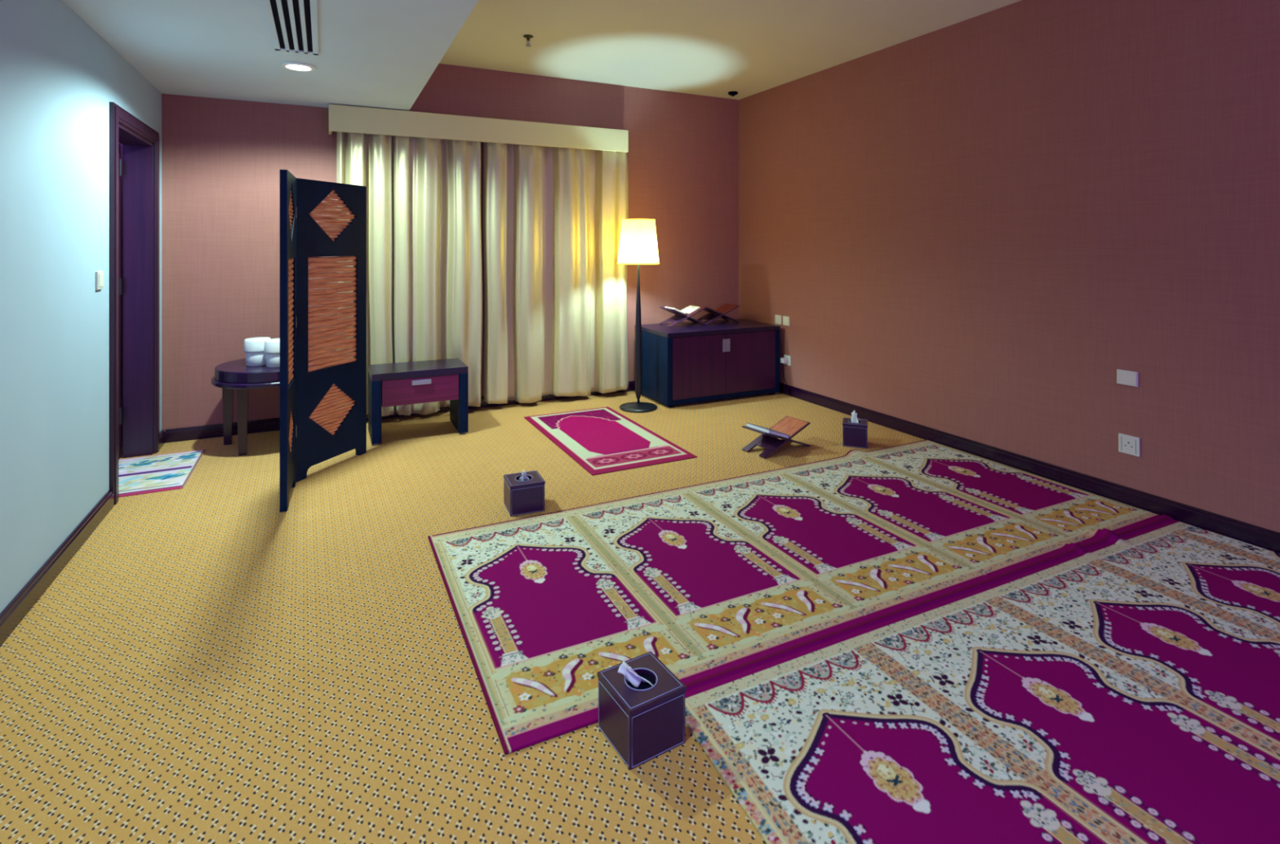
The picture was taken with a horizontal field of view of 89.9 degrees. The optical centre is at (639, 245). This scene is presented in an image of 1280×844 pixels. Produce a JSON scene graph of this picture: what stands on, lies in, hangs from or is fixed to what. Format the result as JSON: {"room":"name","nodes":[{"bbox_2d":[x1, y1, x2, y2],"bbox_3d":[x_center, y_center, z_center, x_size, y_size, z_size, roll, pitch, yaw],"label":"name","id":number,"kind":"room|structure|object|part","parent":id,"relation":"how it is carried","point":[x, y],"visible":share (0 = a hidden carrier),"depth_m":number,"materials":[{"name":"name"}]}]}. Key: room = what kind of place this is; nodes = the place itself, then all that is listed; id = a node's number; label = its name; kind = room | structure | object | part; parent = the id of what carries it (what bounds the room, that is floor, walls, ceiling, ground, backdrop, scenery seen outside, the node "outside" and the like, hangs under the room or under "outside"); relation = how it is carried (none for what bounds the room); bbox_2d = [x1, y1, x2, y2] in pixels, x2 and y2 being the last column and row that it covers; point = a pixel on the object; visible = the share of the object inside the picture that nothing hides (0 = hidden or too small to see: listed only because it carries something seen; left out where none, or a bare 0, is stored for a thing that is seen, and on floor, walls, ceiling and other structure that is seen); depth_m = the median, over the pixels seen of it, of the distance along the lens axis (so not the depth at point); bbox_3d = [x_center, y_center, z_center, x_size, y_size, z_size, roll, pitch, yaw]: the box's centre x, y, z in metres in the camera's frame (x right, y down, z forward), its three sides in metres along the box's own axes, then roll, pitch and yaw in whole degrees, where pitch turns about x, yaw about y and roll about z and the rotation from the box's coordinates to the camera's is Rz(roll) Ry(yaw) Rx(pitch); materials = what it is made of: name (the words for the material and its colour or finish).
{"room":"prayer room","nodes":[
{"label":"prayer room","id":0,"kind":"room"},
{"bbox_2d":[0,0,161,613],"bbox_3d":[-1.742,-0.080,1.204,0.140,2.880,6.900,0,0,-26],"label":"wall","id":1,"kind":"structure","parent":0,"point":[60,78],"depth_m":2.53,"materials":[{"name":"white paint"}]},
{"bbox_2d":[0,429,164,647],"bbox_3d":[-1.643,1.258,1.185,0.020,0.085,6.779,0,0,-26],"label":"baseboard","id":2,"kind":"structure","parent":1,"relation":"attached to","point":[13,614],"depth_m":2.47,"materials":[{"name":"brown wood"}]},
{"bbox_2d":[95,271,103,289],"bbox_3d":[-2.559,0.165,3.037,0.012,0.086,0.086,0,0,-26],"label":"light switch","id":3,"kind":"object","parent":1,"relation":"attached to","point":[99,274],"visible":1,"depth_m":3.02,"materials":[{"name":"plastic"}]},
{"bbox_2d":[109,102,159,505],"bbox_3d":[-3.263,0.292,3.426,0.954,2.015,0.980,0,0,-26],"label":"door","id":4,"kind":"structure","parent":1,"relation":"in","point":[140,142],"depth_m":3.93,"materials":[{"name":"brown wood"}]},
{"bbox_2d":[118,63,738,447],"bbox_3d":[-1.632,-0.080,5.037,5.725,2.880,0.120,0,0,-26],"label":"wall","id":5,"kind":"structure","parent":0,"point":[223,160],"depth_m":4.57,"materials":[{"name":"paint"}]},
{"bbox_2d":[164,380,635,443],"bbox_3d":[-1.090,1.258,5.227,4.543,0.085,0.020,0,0,-26],"label":"baseboard","id":6,"kind":"structure","parent":5,"relation":"attached to","point":[180,434],"depth_m":4.44,"materials":[{"name":"brown wood"}]},
{"bbox_2d":[335,131,482,416],"bbox_3d":[-1.704,0.166,4.822,1.065,2.203,0.166,0,0,-26],"label":"curtain","id":7,"kind":"object","parent":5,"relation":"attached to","point":[424,266],"visible":0.65,"depth_m":4.81,"materials":[{"name":"beige fabric"}]},
{"bbox_2d":[328,104,628,152],"bbox_3d":[-1.182,-0.899,5.091,2.324,0.188,0.179,0,0,-26],"label":"pelmet","id":8,"kind":"object","parent":5,"relation":"attached to","point":[342,118],"visible":0.93,"depth_m":4.93,"materials":[{"name":"fabric"}]},
{"bbox_2d":[483,142,628,404],"bbox_3d":[-0.668,0.166,5.334,1.254,2.203,0.174,0,0,-26],"label":"curtain","id":9,"kind":"object","parent":8,"relation":"hanging from","point":[555,286],"visible":0.93,"depth_m":5.30,"materials":[{"name":"beige fabric"}]},
{"bbox_2d":[0,391,924,843],"bbox_3d":[-0.125,1.330,2.001,5.945,0.060,6.900,0,0,-26],"label":"floor","id":10,"kind":"structure","parent":0,"point":[213,664],"depth_m":1.97,"materials":[{"name":"carpet"}]},
{"bbox_2d":[118,448,205,497],"bbox_3d":[-2.822,1.297,3.637,0.498,0.006,0.717,0,0,-26],"label":"bath mat","id":11,"kind":"object","parent":10,"relation":"on","point":[171,471],"visible":0.71,"depth_m":3.66,"materials":[{"name":"fabric"}]},
{"bbox_2d":[211,357,324,455],"bbox_3d":[-2.399,1.035,4.213,0.700,0.530,0.700,0,0,-26],"label":"side table","id":12,"kind":"object","parent":10,"relation":"on","point":[230,375],"visible":0.51,"depth_m":3.96,"materials":[{"name":"brown wood"}]},
{"bbox_3d":[-2.697,1.084,4.195,0.062,0.432,0.062,0,0,-26],"label":"leg","id":13,"kind":"part","parent":12,"relation":"part of","materials":[{"name":"brown wood"}]},
{"bbox_3d":[-2.472,1.084,3.988,0.062,0.432,0.062,0,0,-26],"label":"leg","id":14,"kind":"part","parent":12,"relation":"part of","materials":[{"name":"brown wood"}]},
{"bbox_2d":[243,337,271,366],"bbox_3d":[-2.467,0.684,4.136,0.156,0.171,0.156,0,0,-26],"label":"tub","id":15,"kind":"object","parent":12,"relation":"on","point":[255,356],"visible":0.73,"depth_m":4.07,"materials":[{"name":"white plastic"}]},
{"bbox_3d":[-2.467,0.640,4.136,0.156,0.083,0.156,0,0,-26],"label":"lid","id":16,"kind":"part","parent":15,"relation":"part of","materials":[{"name":"white plastic"}]},
{"bbox_2d":[263,337,279,368],"bbox_3d":[-2.311,0.684,4.090,0.156,0.171,0.156,0,0,29],"label":"tub","id":17,"kind":"object","parent":12,"relation":"on","point":[272,346],"visible":0.6,"depth_m":4.03,"materials":[{"name":"white plastic"}]},
{"bbox_3d":[-2.311,0.640,4.090,0.156,0.083,0.156,0,0,29],"label":"lid","id":18,"kind":"part","parent":17,"relation":"part of","materials":[{"name":"white plastic"}]},
{"bbox_2d":[280,169,366,512],"bbox_3d":[-1.817,0.465,3.574,0.194,1.670,0.906,0,0,1],"label":"folding screen","id":19,"kind":"object","parent":10,"relation":"on","point":[305,442],"visible":1,"depth_m":3.67,"materials":[{"name":"black paint"}]},
{"bbox_3d":[-1.817,0.465,3.311,0.032,1.670,0.402,0,0,-23],"label":"panel","id":20,"kind":"part","parent":19,"relation":"part of","materials":[{"name":"black paint"}]},
{"bbox_2d":[368,358,468,444],"bbox_3d":[-1.538,1.067,4.441,0.615,0.465,0.387,0,0,-26],"label":"bedside table","id":21,"kind":"object","parent":10,"relation":"on","point":[397,384],"visible":1,"depth_m":4.31,"materials":[{"name":"brown wood"}]},
{"bbox_3d":[-1.790,1.084,4.324,0.060,0.408,0.375,0,0,-26],"label":"panel","id":22,"kind":"part","parent":21,"relation":"part of","materials":[{"name":"black paint"}]},
{"bbox_3d":[-1.535,0.969,4.434,0.489,0.172,0.341,0,0,-26],"label":"drawer","id":23,"kind":"part","parent":21,"relation":"part of","materials":[{"name":"purple wood"}]},
{"bbox_3d":[-1.457,0.913,4.275,0.124,0.030,0.018,0,0,-26],"label":"handle","id":24,"kind":"part","parent":21,"relation":"part of","materials":[{"name":"metal"}]},
{"bbox_3d":[-1.292,1.084,4.569,0.060,0.408,0.375,0,0,-26],"label":"panel","id":25,"kind":"part","parent":21,"relation":"part of","materials":[{"name":"black paint"}]},
{"bbox_2d":[503,469,545,516],"bbox_3d":[-0.576,1.204,3.180,0.171,0.191,0.171,0,0,-23],"label":"tissue box","id":26,"kind":"object","parent":10,"relation":"on","point":[523,491],"visible":1,"depth_m":3.12,"materials":[{"name":"leather"}]},
{"bbox_3d":[-0.576,1.161,3.180,0.171,0.012,0.171,0,0,-23],"label":"lid","id":27,"kind":"part","parent":26,"relation":"part of","materials":[{"name":"leather"}]},
{"bbox_2d":[524,406,697,475],"bbox_3d":[-0.263,1.297,4.382,0.693,0.004,1.362,0,0,-27],"label":"mat","id":28,"kind":"object","parent":10,"relation":"on","point":[601,440],"visible":1,"depth_m":4.24,"materials":[{"name":"pink fabric"}]},
{"bbox_2d":[617,218,659,413],"bbox_3d":[-0.013,0.547,5.122,0.337,1.506,0.337,0,0,-7],"label":"floor lamp","id":29,"kind":"object","parent":10,"relation":"on","point":[638,240],"visible":1,"depth_m":5.03,"materials":[{"name":"fabric"}]},
{"bbox_3d":[-0.013,-0.031,5.122,0.333,0.348,0.333,0,0,-26],"label":"lamp shade","id":30,"kind":"part","parent":29,"relation":"part of","materials":[{"name":"fabric"}]},
{"bbox_2d":[597,651,686,769],"bbox_3d":[0.003,1.202,1.703,0.172,0.196,0.172,0,0,-32],"label":"tissue box","id":31,"kind":"object","parent":10,"relation":"on","point":[642,702],"visible":1,"depth_m":1.65,"materials":[{"name":"leather"}]},
{"bbox_3d":[0.003,1.159,1.703,0.172,0.012,0.172,0,0,-32],"label":"lid","id":32,"kind":"part","parent":31,"relation":"part of","materials":[{"name":"leather"}]},
{"bbox_2d":[640,318,780,407],"bbox_3d":[0.589,1.000,5.608,1.119,0.600,0.608,0,0,-26],"label":"base cabinet","id":33,"kind":"object","parent":10,"relation":"on","point":[685,362],"visible":0.94,"depth_m":5.33,"materials":[{"name":"brown wood"}]},
{"bbox_2d":[659,305,706,327],"bbox_3d":[0.378,0.620,5.648,0.352,0.157,0.220,0,0,-26],"label":"book stand","id":34,"kind":"object","parent":33,"relation":"on","point":[679,317],"visible":0.9,"depth_m":5.60,"materials":[{"name":"brown wood"}]},
{"bbox_2d":[664,305,701,314],"bbox_3d":[0.375,0.571,5.653,0.280,0.061,0.178,0,0,-26],"label":"open book","id":35,"kind":"object","parent":34,"relation":"on","point":[690,309],"visible":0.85,"depth_m":5.63,"materials":[{"name":"paper"}]},
{"bbox_3d":[0.486,0.989,5.239,0.508,0.500,0.018,0,0,-26],"label":"door","id":36,"kind":"part","parent":33,"relation":"part of","materials":[{"name":"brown wood"}]},
{"bbox_2d":[696,303,739,324],"bbox_3d":[0.696,0.620,5.816,0.352,0.157,0.220,0,0,-26],"label":"book stand","id":37,"kind":"object","parent":33,"relation":"on","point":[721,311],"visible":0.91,"depth_m":5.79,"materials":[{"name":"brown wood"}]},
{"bbox_3d":[0.783,0.574,5.859,0.143,0.062,0.196,0,0,-26],"label":"carved panel","id":38,"kind":"part","parent":37,"relation":"part of","materials":[{"name":"brown wood"}]},
{"bbox_3d":[0.705,0.833,5.332,0.033,0.105,0.011,0,0,-26],"label":"handle","id":39,"kind":"part","parent":33,"relation":"part of","materials":[{"name":"metal"}]},
{"bbox_3d":[0.736,0.833,5.348,0.033,0.105,0.011,0,0,-26],"label":"handle","id":40,"kind":"part","parent":33,"relation":"part of","materials":[{"name":"metal"}]},
{"bbox_3d":[0.944,0.989,5.465,0.508,0.500,0.018,0,0,-26],"label":"door","id":41,"kind":"part","parent":33,"relation":"part of","materials":[{"name":"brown wood"}]},
{"bbox_2d":[742,415,810,458],"bbox_3d":[0.873,1.221,4.102,0.417,0.156,0.200,0,0,-35],"label":"book stand","id":42,"kind":"object","parent":10,"relation":"on","point":[791,426],"visible":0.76,"depth_m":4.08,"materials":[{"name":"brown wood"}]},
{"bbox_2d":[746,422,789,439],"bbox_3d":[0.803,1.167,4.036,0.189,0.086,0.197,0,0,-35],"label":"book","id":43,"kind":"object","parent":42,"relation":"on","point":[764,429],"visible":1,"depth_m":3.97,"materials":[{"name":"white paper"}]},
{"bbox_3d":[0.966,1.176,4.168,0.174,0.064,0.176,0,0,-35],"label":"carved panel","id":44,"kind":"part","parent":42,"relation":"part of","materials":[{"name":"orange wood"}]},
{"bbox_2d":[427,440,1160,755],"bbox_3d":[0.775,1.281,2.957,3.180,0.037,1.387,0,0,-26],"label":"rug","id":45,"kind":"object","parent":10,"relation":"on","point":[700,578],"visible":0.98,"depth_m":2.63,"materials":[{"name":"purple fabric"}]},
{"bbox_2d":[842,410,867,448],"bbox_3d":[1.408,1.190,4.192,0.153,0.219,0.153,0,0,20],"label":"tissue box","id":46,"kind":"object","parent":10,"relation":"on","point":[855,430],"visible":1,"depth_m":4.13,"materials":[{"name":"leather"}]},
{"bbox_3d":[1.408,1.158,4.192,0.153,0.012,0.153,0,0,20],"label":"lid","id":47,"kind":"part","parent":46,"relation":"part of","materials":[{"name":"leather"}]},
{"bbox_2d":[680,514,1279,843],"bbox_3d":[1.561,1.276,1.833,2.764,0.047,1.387,0,0,-26],"label":"rug","id":48,"kind":"object","parent":10,"relation":"on","point":[1122,686],"visible":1,"depth_m":1.78,"materials":[{"name":"purple fabric"}]},
{"bbox_2d":[62,0,1021,111],"bbox_3d":[0.404,-1.260,2.195,4.585,0.520,6.780,0,0,-26],"label":"ceiling","id":49,"kind":"structure","parent":0,"point":[377,54],"depth_m":3.95,"materials":[{"name":"paint"}]},
{"bbox_2d":[262,0,318,55],"bbox_3d":[-1.357,-0.994,2.470,0.199,0.012,1.830,0,0,-26],"label":"ceiling vent","id":50,"kind":"object","parent":49,"relation":"in","point":[292,24],"visible":1,"depth_m":2.88,"materials":[{"name":"metal"}]},
{"bbox_2d":[280,62,315,71],"bbox_3d":[-1.903,-0.994,3.570,0.172,0.011,0.172,0,0,-26],"label":"recessed light","id":51,"kind":"object","parent":49,"relation":"in","point":[295,66],"visible":1,"depth_m":3.56,"materials":[{"name":"white plastic"}]},
{"bbox_2d":[523,35,533,46],"bbox_3d":[-0.758,-1.386,4.349,0.068,0.066,0.068,0,0,-26],"label":"sprinkler head","id":52,"kind":"object","parent":49,"relation":"attached to","point":[527,37],"visible":1,"depth_m":4.34},
{"bbox_3d":[-0.758,-1.405,4.349,0.068,0.030,0.068,0,0,-26],"label":"plate","id":53,"kind":"part","parent":52,"relation":"part of","materials":[{"name":"black metal"}]},
{"bbox_2d":[728,91,737,96],"bbox_3d":[0.862,-1.400,5.943,0.092,0.040,0.092,0,0,-26],"label":"ceiling sensor","id":54,"kind":"object","parent":49,"relation":"attached to","point":[730,93],"visible":1,"depth_m":5.92,"materials":[{"name":"black paint"}]},
{"bbox_2d":[738,0,1279,533],"bbox_3d":[2.488,-0.080,3.288,0.120,2.880,6.900,0,0,-26],"label":"wall","id":55,"kind":"structure","parent":0,"point":[967,228],"depth_m":3.57,"materials":[{"name":"paint"}]},
{"bbox_2d":[774,315,782,324],"bbox_3d":[1.228,0.660,5.694,0.012,0.080,0.086,0,0,-26],"label":"light switch","id":56,"kind":"object","parent":55,"relation":"attached to","point":[778,318],"visible":1,"depth_m":5.68,"materials":[{"name":"plastic"}]},
{"bbox_2d":[780,357,790,395],"bbox_3d":[1.264,1.137,5.561,0.040,0.311,0.095,0,0,-26],"label":"plug","id":57,"kind":"object","parent":55,"relation":"attached to","point":[783,360],"visible":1,"depth_m":5.57,"materials":[{"name":"white plastic"}]},
{"bbox_2d":[782,315,790,325],"bbox_3d":[1.277,0.660,5.596,0.012,0.080,0.086,0,0,-26],"label":"light switch","id":58,"kind":"object","parent":55,"relation":"attached to","point":[786,320],"visible":1,"depth_m":5.58,"materials":[{"name":"plastic"}]},
{"bbox_2d":[783,354,791,365],"bbox_3d":[1.284,1.000,5.582,0.010,0.086,0.086,0,0,-26],"label":"wall socket","id":59,"kind":"object","parent":55,"relation":"attached to","point":[788,357],"visible":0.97,"depth_m":5.57,"materials":[{"name":"plastic"}]},
{"bbox_2d":[777,382,1279,553],"bbox_3d":[2.452,1.258,3.203,0.020,0.085,6.779,0,0,-26],"label":"baseboard","id":60,"kind":"structure","parent":55,"relation":"attached to","point":[1269,540],"depth_m":3.44,"materials":[{"name":"brown wood"}]},
{"bbox_2d":[1116,368,1137,386],"bbox_3d":[2.447,0.666,3.219,0.014,0.074,0.094,0,0,-26],"label":"switch plate","id":61,"kind":"object","parent":55,"relation":"attached to","point":[1124,377],"visible":1,"depth_m":3.21,"materials":[{"name":"plastic"}]},
{"bbox_2d":[1118,433,1140,457],"bbox_3d":[2.452,1.000,3.212,0.010,0.094,0.094,0,0,-26],"label":"wall socket","id":62,"kind":"object","parent":55,"relation":"attached to","point":[1127,444],"visible":1,"depth_m":3.21,"materials":[{"name":"plastic"}]}
]}

